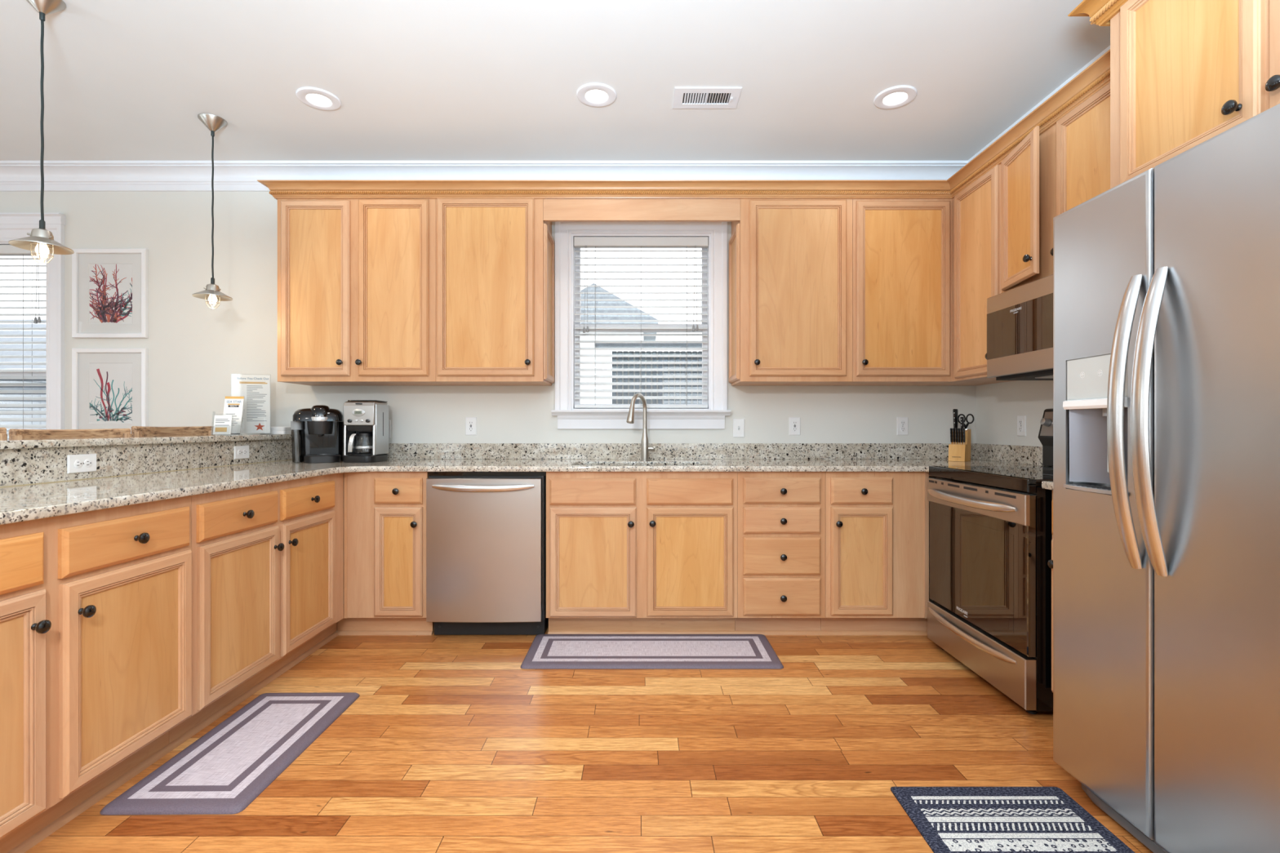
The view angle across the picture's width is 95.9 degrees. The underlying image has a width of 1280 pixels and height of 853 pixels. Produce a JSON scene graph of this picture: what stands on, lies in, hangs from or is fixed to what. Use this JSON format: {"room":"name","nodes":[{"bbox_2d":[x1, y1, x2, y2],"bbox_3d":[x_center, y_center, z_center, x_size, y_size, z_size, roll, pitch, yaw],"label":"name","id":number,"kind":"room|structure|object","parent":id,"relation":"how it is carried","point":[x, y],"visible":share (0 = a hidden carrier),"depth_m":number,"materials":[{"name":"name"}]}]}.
{"room":"kitchen","nodes":[
{"label":"kitchen","id":0,"kind":"room"},
{"bbox_2d":[0,191,976,600],"bbox_3d":[-2.040,-0.252,3.710,8.320,2.743,0.140,0,0,0],"label":"wall","id":1,"kind":"structure","parent":0,"point":[195,348],"depth_m":3.64,"materials":[{"name":"paint"}]},
{"bbox_2d":[0,241,45,376],"bbox_3d":[-4.228,-0.473,3.708,0.987,1.386,0.135,0,0,0],"label":"window","id":2,"kind":"structure","parent":1,"relation":"in","point":[2,374],"depth_m":3.71,"materials":[{"name":"white paint"}]},
{"bbox_2d":[0,244,45,435],"bbox_3d":[-4.228,-0.473,3.667,0.955,1.351,0.073,0,0,0],"label":"window blind","id":3,"kind":"object","parent":2,"relation":"attached to","point":[5,250],"visible":0.6,"depth_m":3.66,"materials":[{"name":"grey plastic"}]},
{"bbox_2d":[0,223,64,429],"bbox_3d":[-4.228,-0.525,3.627,1.195,1.490,0.026,0,0,0],"label":"trim","id":4,"kind":"structure","parent":1,"relation":"attached to","point":[55,268],"depth_m":3.62,"materials":[{"name":"white paint"}]},
{"bbox_2d":[0,213,66,225],"bbox_3d":[-4.228,-1.302,3.618,1.209,0.063,0.044,0,0,0],"label":"trim","id":5,"kind":"structure","parent":1,"relation":"attached to","point":[5,218],"depth_m":3.61,"materials":[{"name":"white paint"}]},
{"bbox_2d":[71,248,148,337],"bbox_3d":[-3.332,-0.837,3.627,0.462,0.560,0.024,0,0,0],"label":"framed print","id":6,"kind":"object","parent":1,"relation":"attached to","point":[110,286],"visible":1,"depth_m":3.63,"materials":[{"name":"white paper"}]},
{"bbox_2d":[71,347,148,433],"bbox_3d":[-3.332,-0.212,3.627,0.462,0.560,0.024,0,0,0],"label":"framed print","id":7,"kind":"object","parent":1,"relation":"attached to","point":[110,385],"visible":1,"depth_m":3.63,"materials":[{"name":"white paper"}]},
{"bbox_2d":[0,459,289,487],"bbox_3d":[-2.160,0.205,2.280,0.004,0.003,2.640,0,0,0],"label":"trim","id":8,"kind":"structure","parent":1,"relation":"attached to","point":[285,460],"depth_m":2.42,"materials":[{"name":"grey stone"}]},
{"bbox_2d":[277,198,451,385],"bbox_3d":[-1.627,-0.796,3.449,0.910,1.077,0.382,0,0,0],"label":"upper cabinet","id":9,"kind":"object","parent":1,"relation":"attached to","point":[357,277],"visible":1,"depth_m":3.30,"materials":[{"name":"brown wood"}]},
{"bbox_2d":[257,48,1110,199],"bbox_3d":[-0.179,-1.346,2.792,4.075,0.078,1.365,0,0,5],"label":"crown molding","id":10,"kind":"structure","parent":9,"relation":"attached to","point":[1096,75],"depth_m":3.28,"materials":[{"name":"brown wood"}]},
{"bbox_2d":[388,419,391,437],"bbox_3d":[-1.607,0.015,3.635,0.070,0.114,0.008,0,0,0],"label":"wall socket","id":11,"kind":"object","parent":1,"relation":"attached to","point":[389,420],"visible":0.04,"depth_m":3.63,"materials":[{"name":"white plastic"}]},
{"bbox_2d":[465,417,476,435],"bbox_3d":[-1.065,-0.002,3.635,0.070,0.114,0.008,0,0,0],"label":"wall socket","id":12,"kind":"object","parent":1,"relation":"attached to","point":[470,422],"visible":1,"depth_m":3.63,"materials":[{"name":"white plastic"}]},
{"bbox_2d":[468,420,473,431],"bbox_3d":[-1.065,-0.002,3.633,0.034,0.068,0.002,0,0,0],"label":"receptacle","id":13,"kind":"object","parent":12,"relation":"attached to","point":[470,422],"depth_m":3.63,"materials":[{"name":"white plastic"}]},
{"bbox_2d":[435,198,554,385],"bbox_3d":[-0.853,-0.796,3.449,0.634,1.077,0.382,0,0,0],"label":"upper cabinet","id":14,"kind":"object","parent":1,"relation":"attached to","point":[495,257],"visible":1,"depth_m":3.30,"materials":[{"name":"brown wood"}]},
{"bbox_2d":[543,199,740,221],"bbox_3d":[0.010,-1.244,3.318,1.129,0.123,0.022,0,0,0],"label":"valance board","id":15,"kind":"object","parent":14,"relation":"attached to","point":[554,210],"visible":1,"depth_m":3.31,"materials":[{"name":"brown wood"}]},
{"bbox_2d":[0,44,1110,191],"bbox_3d":[-2.040,-1.554,0.470,8.320,0.139,6.340,0,0,0],"label":"trim","id":16,"kind":"structure","parent":1,"relation":"attached to","point":[15,175],"depth_m":3.59,"materials":[{"name":"white paint"}]},
{"bbox_2d":[555,221,727,409],"bbox_3d":[0.007,-0.708,3.627,1.080,1.215,0.026,0,0,0],"label":"trim","id":17,"kind":"structure","parent":1,"relation":"attached to","point":[564,230],"depth_m":3.62,"materials":[{"name":"white paint"}]},
{"bbox_2d":[571,234,711,409],"bbox_3d":[0.007,-0.653,3.708,0.882,1.126,0.135,0,0,0],"label":"window","id":18,"kind":"structure","parent":1,"relation":"in","point":[574,254],"depth_m":3.71,"materials":[{"name":"white paint"}]},
{"bbox_2d":[573,236,708,408],"bbox_3d":[0.007,-0.658,3.667,0.850,1.081,0.073,0,0,0],"label":"window blind","id":19,"kind":"object","parent":18,"relation":"attached to","point":[585,242],"visible":0.99,"depth_m":3.66,"materials":[{"name":"grey plastic"}]},
{"bbox_2d":[551,409,731,428],"bbox_3d":[0.007,-0.043,3.620,1.116,0.117,0.080,0,0,0],"label":"trim","id":20,"kind":"structure","parent":1,"relation":"attached to","point":[566,419],"depth_m":3.62,"materials":[{"name":"white paint"}]},
{"bbox_2d":[343,443,974,459],"bbox_3d":[-0.030,0.156,3.630,4.260,0.100,0.020,0,0,0],"label":"backsplash","id":21,"kind":"structure","parent":1,"relation":"attached to","point":[396,451],"depth_m":3.62,"materials":[{"name":"stone"}]},
{"bbox_2d":[733,418,744,437],"bbox_3d":[0.623,0.010,3.631,0.070,0.114,0.016,0,0,0],"label":"light switch","id":22,"kind":"object","parent":1,"relation":"attached to","point":[738,424],"visible":1,"depth_m":3.63,"materials":[{"name":"white plastic"}]},
{"bbox_2d":[728,198,852,385],"bbox_3d":[0.888,-0.796,3.449,0.663,1.077,0.382,0,0,0],"label":"upper cabinet","id":23,"kind":"object","parent":1,"relation":"attached to","point":[790,260],"visible":0.99,"depth_m":3.30,"materials":[{"name":"brown wood"}]},
{"bbox_2d":[789,417,799,435],"bbox_3d":[0.975,-0.002,3.635,0.070,0.114,0.008,0,0,0],"label":"wall socket","id":24,"kind":"object","parent":1,"relation":"attached to","point":[794,422],"visible":1,"depth_m":3.63,"materials":[{"name":"white plastic"}]},
{"bbox_2d":[791,420,797,431],"bbox_3d":[0.975,-0.002,3.633,0.034,0.068,0.002,0,0,0],"label":"receptacle","id":25,"kind":"object","parent":24,"relation":"attached to","point":[794,423],"depth_m":3.63,"materials":[{"name":"white plastic"}]},
{"bbox_2d":[836,198,952,385],"bbox_3d":[1.507,-0.796,3.449,0.573,1.077,0.382,0,0,0],"label":"upper cabinet","id":26,"kind":"object","parent":1,"relation":"attached to","point":[902,248],"visible":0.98,"depth_m":3.30,"materials":[{"name":"brown wood"}]},
{"bbox_2d":[897,417,908,435],"bbox_3d":[1.655,-0.002,3.635,0.070,0.114,0.008,0,0,0],"label":"wall socket","id":27,"kind":"object","parent":1,"relation":"attached to","point":[902,422],"visible":1,"depth_m":3.63,"materials":[{"name":"white plastic"}]},
{"bbox_2d":[900,420,905,425],"bbox_3d":[1.655,-0.021,3.632,0.033,0.033,0.002,0,0,0],"label":"receptacle","id":28,"kind":"object","parent":27,"relation":"attached to","point":[902,422],"depth_m":3.63,"materials":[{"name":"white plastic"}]},
{"bbox_2d":[900,426,905,431],"bbox_3d":[1.655,0.018,3.632,0.033,0.033,0.002,0,0,0],"label":"receptacle","id":29,"kind":"object","parent":27,"relation":"attached to","point":[902,428],"depth_m":3.63,"materials":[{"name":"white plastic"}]},
{"bbox_2d":[0,0,1110,160],"bbox_3d":[-2.050,-1.663,0.470,8.580,0.080,6.620,0,0,0],"label":"ceiling","id":30,"kind":"structure","parent":0,"point":[124,80],"depth_m":2.64,"materials":[{"name":"paint"}]},
{"bbox_2d":[8,0,74,263],"bbox_3d":[-2.259,-1.119,2.180,0.173,1.006,0.173,0,0,0],"label":"pendant lamp","id":31,"kind":"object","parent":30,"relation":"hanging from","point":[41,240],"visible":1,"depth_m":2.18,"materials":[{"name":"silver metal"}]},
{"bbox_2d":[191,113,232,308],"bbox_3d":[-2.259,-1.122,3.050,0.173,1.000,0.173,0,0,0],"label":"pendant lamp","id":32,"kind":"object","parent":30,"relation":"hanging from","point":[211,292],"visible":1,"depth_m":3.04,"materials":[{"name":"silver metal"}]},
{"bbox_2d":[295,86,341,110],"bbox_3d":[-1.588,-1.617,2.853,0.196,0.010,0.196,0,0,0],"label":"recessed light","id":33,"kind":"object","parent":30,"relation":"in","point":[317,98],"visible":1,"depth_m":2.84,"materials":[{"name":"white paint"}]},
{"bbox_2d":[576,82,616,106],"bbox_3d":[-0.212,-1.617,2.820,0.196,0.010,0.196,0,0,0],"label":"recessed light","id":34,"kind":"object","parent":30,"relation":"in","point":[593,94],"visible":1,"depth_m":2.81,"materials":[{"name":"white paint"}]},
{"bbox_2d":[672,87,742,108],"bbox_3d":[0.327,-1.617,2.845,0.320,0.012,0.176,0,0,0],"label":"ceiling vent","id":35,"kind":"object","parent":30,"relation":"in","point":[684,97],"visible":1,"depth_m":2.84,"materials":[{"name":"white metal"}]},
{"bbox_2d":[873,84,917,109],"bbox_3d":[1.256,-1.617,2.840,0.196,0.010,0.196,0,0,0],"label":"recessed light","id":36,"kind":"object","parent":30,"relation":"in","point":[896,96],"visible":1,"depth_m":2.83,"materials":[{"name":"white paint"}]},
{"bbox_2d":[24,626,1152,852],"bbox_3d":[-2.050,1.150,0.470,8.580,0.060,6.620,0,0,0],"label":"floor","id":37,"kind":"structure","parent":0,"point":[446,744],"depth_m":1.95,"materials":[{"name":"brown wood"}]},
{"bbox_2d":[0,427,7,439],"bbox_3d":[-2.502,0.563,2.105,0.385,1.118,0.554,0,0,0],"label":"bar stool","id":38,"kind":"object","parent":37,"relation":"on","point":[3,434],"visible":0.09,"depth_m":2.36,"materials":[{"name":"brown wood"}]},
{"bbox_2d":[8,428,131,438],"bbox_3d":[-2.502,0.566,2.685,0.385,1.112,0.554,0,0,0],"label":"bar stool","id":39,"kind":"object","parent":37,"relation":"on","point":[13,433],"visible":0.13,"depth_m":2.69,"materials":[{"name":"brown wood"}]},
{"bbox_2d":[0,495,191,852],"bbox_3d":[-1.831,0.678,1.495,0.657,0.884,1.009,0,0,0],"label":"base cabinet","id":40,"kind":"object","parent":37,"relation":"on","point":[95,606],"visible":0.98,"depth_m":1.61,"materials":[{"name":"brown wood"}]},
{"bbox_2d":[0,459,1048,524],"bbox_3d":[-0.021,0.221,2.295,4.282,0.030,2.690,0,0,0],"label":"countertop","id":41,"kind":"structure","parent":40,"relation":"on","point":[18,504],"depth_m":2.76,"materials":[{"name":"beige stone"}]},
{"bbox_2d":[290,404,343,462],"bbox_3d":[-1.819,0.042,3.411,0.406,0.327,0.314,0,0,-24],"label":"pod coffee maker","id":42,"kind":"object","parent":41,"relation":"on","point":[317,431],"visible":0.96,"depth_m":3.29,"materials":[{"name":"black plastic"}]},
{"bbox_2d":[303,454,340,462],"bbox_3d":[-1.834,0.184,3.333,0.184,0.041,0.168,0,0,-24],"label":"drip tray","id":43,"kind":"object","parent":42,"relation":"on","point":[307,458],"depth_m":3.26,"materials":[{"name":"black plastic"}]},
{"bbox_2d":[342,400,388,462],"bbox_3d":[-1.614,0.026,3.395,0.190,0.358,0.240,0,0,0],"label":"drip coffee maker","id":44,"kind":"object","parent":41,"relation":"on","point":[366,422],"visible":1,"depth_m":3.32,"materials":[{"name":"silver plastic"}]},
{"bbox_2d":[351,408,364,416],"bbox_3d":[-1.614,-0.080,3.306,0.072,0.045,0.005,0,0,0],"label":"clock","id":45,"kind":"object","parent":44,"relation":"on","point":[355,412],"depth_m":3.30,"materials":[{"name":"silver metal"}]},
{"bbox_2d":[346,425,373,431],"bbox_3d":[-1.614,0.011,3.370,0.165,0.031,0.115,0,0,0],"label":"basket","id":46,"kind":"object","parent":44,"relation":"on","point":[348,428],"depth_m":3.31,"materials":[{"name":"black plastic"}]},
{"bbox_2d":[626,393,654,460],"bbox_3d":[0.021,0.004,3.402,0.119,0.404,0.244,0,0,26],"label":"faucet","id":47,"kind":"object","parent":41,"relation":"on","point":[645,448],"visible":1,"depth_m":3.47,"materials":[{"name":"silver metal"}]},
{"bbox_2d":[948,429,970,462],"bbox_3d":[1.907,0.111,3.442,0.088,0.189,0.130,0,0,44],"label":"knife block","id":48,"kind":"object","parent":41,"relation":"on","point":[957,452],"visible":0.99,"depth_m":3.41,"materials":[{"name":"brown wood"}]},
{"bbox_2d":[950,428,952,444],"bbox_3d":[1.854,0.058,3.436,0.012,0.096,0.028,0,0,44],"label":"steak knife","id":49,"kind":"object","parent":48,"relation":"on","point":[951,429],"visible":1,"depth_m":3.43,"materials":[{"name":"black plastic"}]},
{"bbox_2d":[952,428,955,444],"bbox_3d":[1.864,0.058,3.427,0.012,0.096,0.028,0,0,44],"label":"steak knife","id":50,"kind":"object","parent":48,"relation":"on","point":[953,429],"visible":1,"depth_m":3.42,"materials":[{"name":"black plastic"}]},
{"bbox_2d":[952,408,958,428],"bbox_3d":[1.896,-0.040,3.468,0.026,0.130,0.051,0,0,44],"label":"kitchen knife","id":51,"kind":"object","parent":48,"relation":"on","point":[954,411],"visible":0.91,"depth_m":3.46,"materials":[{"name":"black plastic"}]},
{"bbox_2d":[955,428,957,444],"bbox_3d":[1.873,0.058,3.417,0.012,0.096,0.028,0,0,44],"label":"steak knife","id":52,"kind":"object","parent":48,"relation":"on","point":[956,429],"visible":1,"depth_m":3.41,"materials":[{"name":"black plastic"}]},
{"bbox_2d":[957,428,959,444],"bbox_3d":[1.883,0.058,3.408,0.012,0.096,0.028,0,0,44],"label":"steak knife","id":53,"kind":"object","parent":48,"relation":"on","point":[958,429],"visible":1,"depth_m":3.40,"materials":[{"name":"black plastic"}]},
{"bbox_2d":[960,428,962,444],"bbox_3d":[1.893,0.058,3.398,0.012,0.096,0.028,0,0,44],"label":"steak knife","id":54,"kind":"object","parent":48,"relation":"on","point":[961,429],"visible":1,"depth_m":3.39,"materials":[{"name":"black plastic"}]},
{"bbox_2d":[960,417,964,428],"bbox_3d":[1.919,-0.016,3.438,0.018,0.082,0.034,0,0,44],"label":"kitchen knife","id":55,"kind":"object","parent":48,"relation":"in","point":[962,419],"visible":0.9,"depth_m":3.43,"materials":[{"name":"black plastic"}]},
{"bbox_2d":[962,428,964,444],"bbox_3d":[1.903,0.058,3.389,0.012,0.096,0.028,0,0,44],"label":"steak knife","id":56,"kind":"object","parent":48,"relation":"on","point":[963,429],"visible":1,"depth_m":3.38,"materials":[{"name":"black plastic"}]},
{"bbox_2d":[957,413,973,430],"bbox_3d":[1.952,-0.028,3.457,0.088,0.096,0.014,0,0,30],"label":"scissors","id":57,"kind":"object","parent":48,"relation":"on","point":[966,426],"visible":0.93,"depth_m":3.45,"materials":[{"name":"black plastic"}]},
{"bbox_2d":[131,426,214,435],"bbox_3d":[-2.502,0.560,3.265,0.385,1.124,0.554,0,0,0],"label":"bar stool","id":58,"kind":"object","parent":37,"relation":"on","point":[135,430],"visible":0.13,"depth_m":3.28,"materials":[{"name":"brown wood"}]},
{"bbox_2d":[7,631,432,852],"bbox_3d":[-1.375,1.110,2.049,0.516,0.020,2.118,0,0,0],"label":"toe kick","id":59,"kind":"structure","parent":37,"relation":"on","point":[28,844],"depth_m":2.01,"materials":[{"name":"brown wood"}]},
{"bbox_2d":[99,692,359,815],"bbox_3d":[-1.365,1.112,2.035,0.412,0.016,0.744,0,0,-1],"label":"kitchen mat","id":60,"kind":"object","parent":37,"relation":"on","point":[227,768],"visible":1,"depth_m":1.92,"materials":[{"name":"fabric"}]},
{"bbox_2d":[168,472,343,743],"bbox_3d":[-1.831,0.678,2.554,0.657,0.884,1.106,0,0,0],"label":"base cabinet","id":61,"kind":"object","parent":37,"relation":"on","point":[268,559],"visible":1,"depth_m":2.34,"materials":[{"name":"brown wood"}]},
{"bbox_2d":[337,471,434,634],"bbox_3d":[-1.375,0.678,3.309,0.514,0.884,0.662,0,0,0],"label":"base cabinet","id":62,"kind":"object","parent":37,"relation":"on","point":[384,513],"visible":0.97,"depth_m":3.03,"materials":[{"name":"brown wood"}]},
{"bbox_2d":[426,471,548,635],"bbox_3d":[-0.805,0.676,3.280,0.614,0.875,0.660,0,0,0],"label":"dishwasher","id":63,"kind":"object","parent":37,"relation":"on","point":[486,531],"visible":0.99,"depth_m":3.00,"materials":[{"name":"metal"}]},
{"bbox_2d":[546,471,737,631],"bbox_3d":[0.009,0.678,3.309,1.005,0.884,0.662,0,0,0],"label":"base cabinet","id":64,"kind":"object","parent":37,"relation":"on","point":[626,551],"visible":1,"depth_m":3.02,"materials":[{"name":"brown wood"}]},
{"bbox_2d":[520,634,783,669],"bbox_3d":[0.056,1.112,2.872,1.224,0.016,0.420,0,0,0],"label":"kitchen mat","id":65,"kind":"object","parent":37,"relation":"on","point":[546,651],"visible":1,"depth_m":2.82,"materials":[{"name":"fabric"}]},
{"bbox_2d":[547,631,927,635],"bbox_3d":[0.553,1.110,3.100,2.094,0.020,0.016,0,0,0],"label":"baseboard","id":66,"kind":"structure","parent":37,"relation":"on","point":[764,633],"depth_m":3.10,"materials":[{"name":"brown wood"}]},
{"bbox_2d":[734,471,825,631],"bbox_3d":[0.743,0.678,3.309,0.461,0.884,0.662,0,0,0],"label":"base cabinet","id":67,"kind":"object","parent":37,"relation":"on","point":[781,515],"visible":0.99,"depth_m":3.01,"materials":[{"name":"brown wood"}]},
{"bbox_2d":[820,471,928,631],"bbox_3d":[1.284,0.678,3.309,0.620,0.884,0.662,0,0,0],"label":"base cabinet","id":68,"kind":"object","parent":37,"relation":"on","point":[877,523],"visible":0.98,"depth_m":3.02,"materials":[{"name":"brown wood"}]},
{"bbox_2d":[927,408,1053,714],"bbox_3d":[1.767,0.515,2.579,0.691,1.210,0.757,0,0,0],"label":"range","id":69,"kind":"object","parent":37,"relation":"on","point":[989,610],"visible":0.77,"depth_m":2.42,"materials":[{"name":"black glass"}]},
{"bbox_2d":[928,466,1041,493],"bbox_3d":[1.770,0.228,2.579,0.581,0.052,0.757,0,0,0],"label":"cooktop","id":70,"kind":"object","parent":69,"relation":"in","point":[999,479],"depth_m":2.54,"materials":[{"name":"black glass"}]},
{"bbox_2d":[890,786,1134,852],"bbox_3d":[1.033,1.116,1.385,0.524,0.007,0.800,0,0,0],"label":"rug","id":71,"kind":"object","parent":37,"relation":"on","point":[950,820],"visible":1,"depth_m":1.62,"materials":[{"name":"fabric"}]},
{"bbox_2d":[1046,490,1053,692],"bbox_3d":[1.804,0.678,2.025,0.592,0.884,0.319,0,0,0],"label":"base cabinet","id":72,"kind":"object","parent":37,"relation":"on","point":[1050,562],"visible":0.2,"depth_m":2.15,"materials":[{"name":"brown wood"}]},
{"bbox_2d":[1041,480,1053,490],"bbox_3d":[1.821,0.221,2.029,0.598,0.030,0.314,0,0,0],"label":"countertop","id":73,"kind":"structure","parent":72,"relation":"on","point":[1048,485],"depth_m":2.16,"materials":[{"name":"beige stone"}]},
{"bbox_2d":[1053,103,1279,852],"bbox_3d":[1.670,0.224,1.369,0.884,1.792,0.910,0,0,0],"label":"refrigerator","id":74,"kind":"object","parent":37,"relation":"on","point":[1166,279],"visible":1,"depth_m":1.41,"materials":[{"name":"metal"}]},
{"bbox_2d":[976,380,1053,446],"bbox_3d":[2.180,-0.252,0.540,0.120,2.743,6.480,0,0,0],"label":"wall","id":75,"kind":"structure","parent":0,"point":[998,405],"depth_m":3.30,"materials":[{"name":"paint"}]},
{"bbox_2d":[929,164,1015,385],"bbox_3d":[1.931,-0.796,3.254,0.378,1.077,0.771,0,0,0],"label":"upper cabinet","id":76,"kind":"object","parent":75,"relation":"attached to","point":[976,209],"visible":0.44,"depth_m":3.08,"materials":[{"name":"brown wood"}]},
{"bbox_2d":[974,443,1050,466],"bbox_3d":[2.110,0.156,3.304,0.020,0.100,0.672,0,0,0],"label":"backsplash","id":77,"kind":"structure","parent":75,"relation":"attached to","point":[1024,455],"depth_m":3.27,"materials":[{"name":"stone"}]},
{"bbox_2d":[1017,415,1026,435],"bbox_3d":[2.115,-0.004,3.200,0.008,0.114,0.070,0,0,0],"label":"wall socket","id":78,"kind":"object","parent":75,"relation":"attached to","point":[1021,420],"visible":1,"depth_m":3.19,"materials":[{"name":"white plastic"}]},
{"bbox_2d":[1018,419,1022,425],"bbox_3d":[2.112,-0.024,3.200,0.002,0.033,0.033,0,0,0],"label":"receptacle","id":79,"kind":"object","parent":78,"relation":"attached to","point":[1020,421],"depth_m":3.20,"materials":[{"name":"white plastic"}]},
{"bbox_2d":[1000,82,1110,293],"bbox_3d":[1.905,-0.990,2.482,0.431,0.690,0.772,0,0,0],"label":"upper cabinet","id":80,"kind":"object","parent":75,"relation":"attached to","point":[1049,174],"visible":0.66,"depth_m":2.51,"materials":[{"name":"brown wood"}]},
{"bbox_2d":[986,274,1053,380],"bbox_3d":[1.899,-0.432,2.486,0.433,0.420,0.757,0,0,0],"label":"microwave","id":81,"kind":"object","parent":80,"relation":"attached to","point":[1020,320],"visible":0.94,"depth_m":2.61,"materials":[{"name":"metal"}]},
{"bbox_2d":[1067,0,1279,188],"bbox_3d":[1.780,-1.050,1.437,0.680,0.670,1.013,0,0,0],"label":"upper cabinet","id":82,"kind":"object","parent":75,"relation":"attached to","point":[1184,73],"depth_m":1.60,"materials":[{"name":"brown wood"}]},
{"bbox_3d":[-2.236,0.599,2.295,0.099,1.042,2.690,0,0,0],"label":"wall","id":83,"kind":"structure","parent":0,"visible":0},
{"bbox_2d":[0,434,291,449],"bbox_3d":[-2.320,0.063,2.269,0.360,0.030,2.739,0,0,0],"label":"breakfast bar","id":84,"kind":"object","parent":83,"relation":"on","point":[48,442],"visible":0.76,"depth_m":2.42,"materials":[{"name":"stone"}]},
{"bbox_2d":[213,415,231,434],"bbox_3d":[-2.246,-0.017,3.104,0.094,0.129,0.052,0,0,-6],"label":"card holder","id":85,"kind":"object","parent":84,"relation":"on","point":[222,424],"visible":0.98,"depth_m":3.10,"materials":[{"name":"white paper"}]},
{"bbox_2d":[214,427,226,431],"bbox_3d":[-2.250,0.017,3.097,0.058,0.024,0.004,0,0,-6],"label":"print","id":86,"kind":"object","parent":85,"relation":"on","point":[216,429],"depth_m":3.10},
{"bbox_2d":[231,374,270,433],"bbox_3d":[-2.292,-0.131,3.400,0.206,0.356,0.100,0,0,-14],"label":"sign holder","id":87,"kind":"object","parent":84,"relation":"on","point":[255,388],"visible":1,"depth_m":3.40,"materials":[{"name":"white paper"}]},
{"bbox_2d":[254,423,264,430],"bbox_3d":[-2.248,0.000,3.409,0.057,0.047,0.001,0,0,-14],"label":"print","id":88,"kind":"object","parent":87,"relation":"on","point":[258,426],"depth_m":3.41},
{"bbox_2d":[260,426,291,434],"bbox_3d":[-2.225,0.024,3.535,0.140,0.046,0.120,0,0,-8],"label":"box","id":89,"kind":"object","parent":84,"relation":"on","point":[273,430],"visible":0.52,"depth_m":3.48,"materials":[{"name":"white plastic"}]},
{"bbox_2d":[260,431,291,434],"bbox_3d":[-2.225,0.036,3.535,0.140,0.022,0.120,0,0,-8],"label":"tray","id":90,"kind":"object","parent":84,"relation":"on","point":[271,432],"depth_m":3.48,"materials":[{"name":"white plastic"}]},
{"bbox_3d":[-2.286,-0.025,3.226,0.108,0.145,0.073,0,0,-10],"label":"brochure holder","id":91,"kind":"object","parent":84,"relation":"on","visible":0},
{"bbox_2d":[222,395,244,434],"bbox_3d":[-2.289,-0.063,3.244,0.096,0.215,0.052,0,0,-10],"label":"leaflet","id":92,"kind":"object","parent":91,"relation":"in","point":[233,406],"visible":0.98,"depth_m":3.25,"materials":[{"name":"white paper"}]},
{"bbox_2d":[0,439,292,486],"bbox_3d":[-2.174,0.157,2.284,0.022,0.157,2.669,0,0,0],"label":"backsplash","id":93,"kind":"structure","parent":83,"relation":"attached to","point":[31,465],"depth_m":2.45,"materials":[{"name":"stone"}]},
{"bbox_2d":[66,453,96,473],"bbox_3d":[-2.159,0.143,2.235,0.008,0.070,0.114,0,0,0],"label":"wall socket","id":94,"kind":"object","parent":93,"relation":"attached to","point":[84,463],"visible":1,"depth_m":2.23,"materials":[{"name":"white plastic"}]},
{"bbox_2d":[74,459,83,467],"bbox_3d":[-2.156,0.143,2.216,0.002,0.033,0.033,0,0,0],"label":"receptacle","id":95,"kind":"object","parent":94,"relation":"attached to","point":[77,463],"depth_m":2.22,"materials":[{"name":"white plastic"}]},
{"bbox_2d":[84,458,92,466],"bbox_3d":[-2.156,0.143,2.255,0.002,0.033,0.033,0,0,0],"label":"receptacle","id":96,"kind":"object","parent":94,"relation":"attached to","point":[87,462],"depth_m":2.25,"materials":[{"name":"white plastic"}]},
{"bbox_2d":[234,445,248,459],"bbox_3d":[-2.159,0.140,3.130,0.008,0.070,0.114,0,0,0],"label":"wall socket","id":97,"kind":"object","parent":93,"relation":"attached to","point":[240,451],"visible":1,"depth_m":3.12,"materials":[{"name":"white plastic"}]},
{"bbox_2d":[237,449,242,455],"bbox_3d":[-2.156,0.140,3.111,0.002,0.033,0.033,0,0,0],"label":"receptacle","id":98,"kind":"object","parent":97,"relation":"attached to","point":[239,451],"depth_m":3.11,"materials":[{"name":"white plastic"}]},
{"bbox_2d":[243,448,247,455],"bbox_3d":[-2.156,0.140,3.150,0.002,0.033,0.033,0,0,0],"label":"receptacle","id":99,"kind":"object","parent":97,"relation":"attached to","point":[245,451],"depth_m":3.15,"materials":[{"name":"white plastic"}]},
{"label":"outside","id":100,"kind":"structure","parent":0,"visible":0},
{"bbox_3d":[0.000,1.670,21.970,60.000,0.100,36.060,0,0,0],"label":"ground","id":101,"kind":"structure","parent":100,"visible":0},
{"bbox_2d":[0,319,45,438],"bbox_3d":[-9.600,-0.080,9.600,9.400,3.400,5.400,0,0,0],"label":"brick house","id":102,"kind":"structure","parent":101,"relation":"on","point":[2,324],"depth_m":7.20,"materials":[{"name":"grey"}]},
{"bbox_2d":[580,283,658,404],"bbox_3d":[-1.250,-1.130,18.000,3.500,5.500,4.800,0,0,0],"label":"house","id":103,"kind":"structure","parent":101,"relation":"on","point":[590,289],"depth_m":16.00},
{"bbox_2d":[594,342,702,404],"bbox_3d":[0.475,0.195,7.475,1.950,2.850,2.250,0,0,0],"label":"neighboring house","id":104,"kind":"structure","parent":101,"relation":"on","point":[596,344],"depth_m":6.60,"materials":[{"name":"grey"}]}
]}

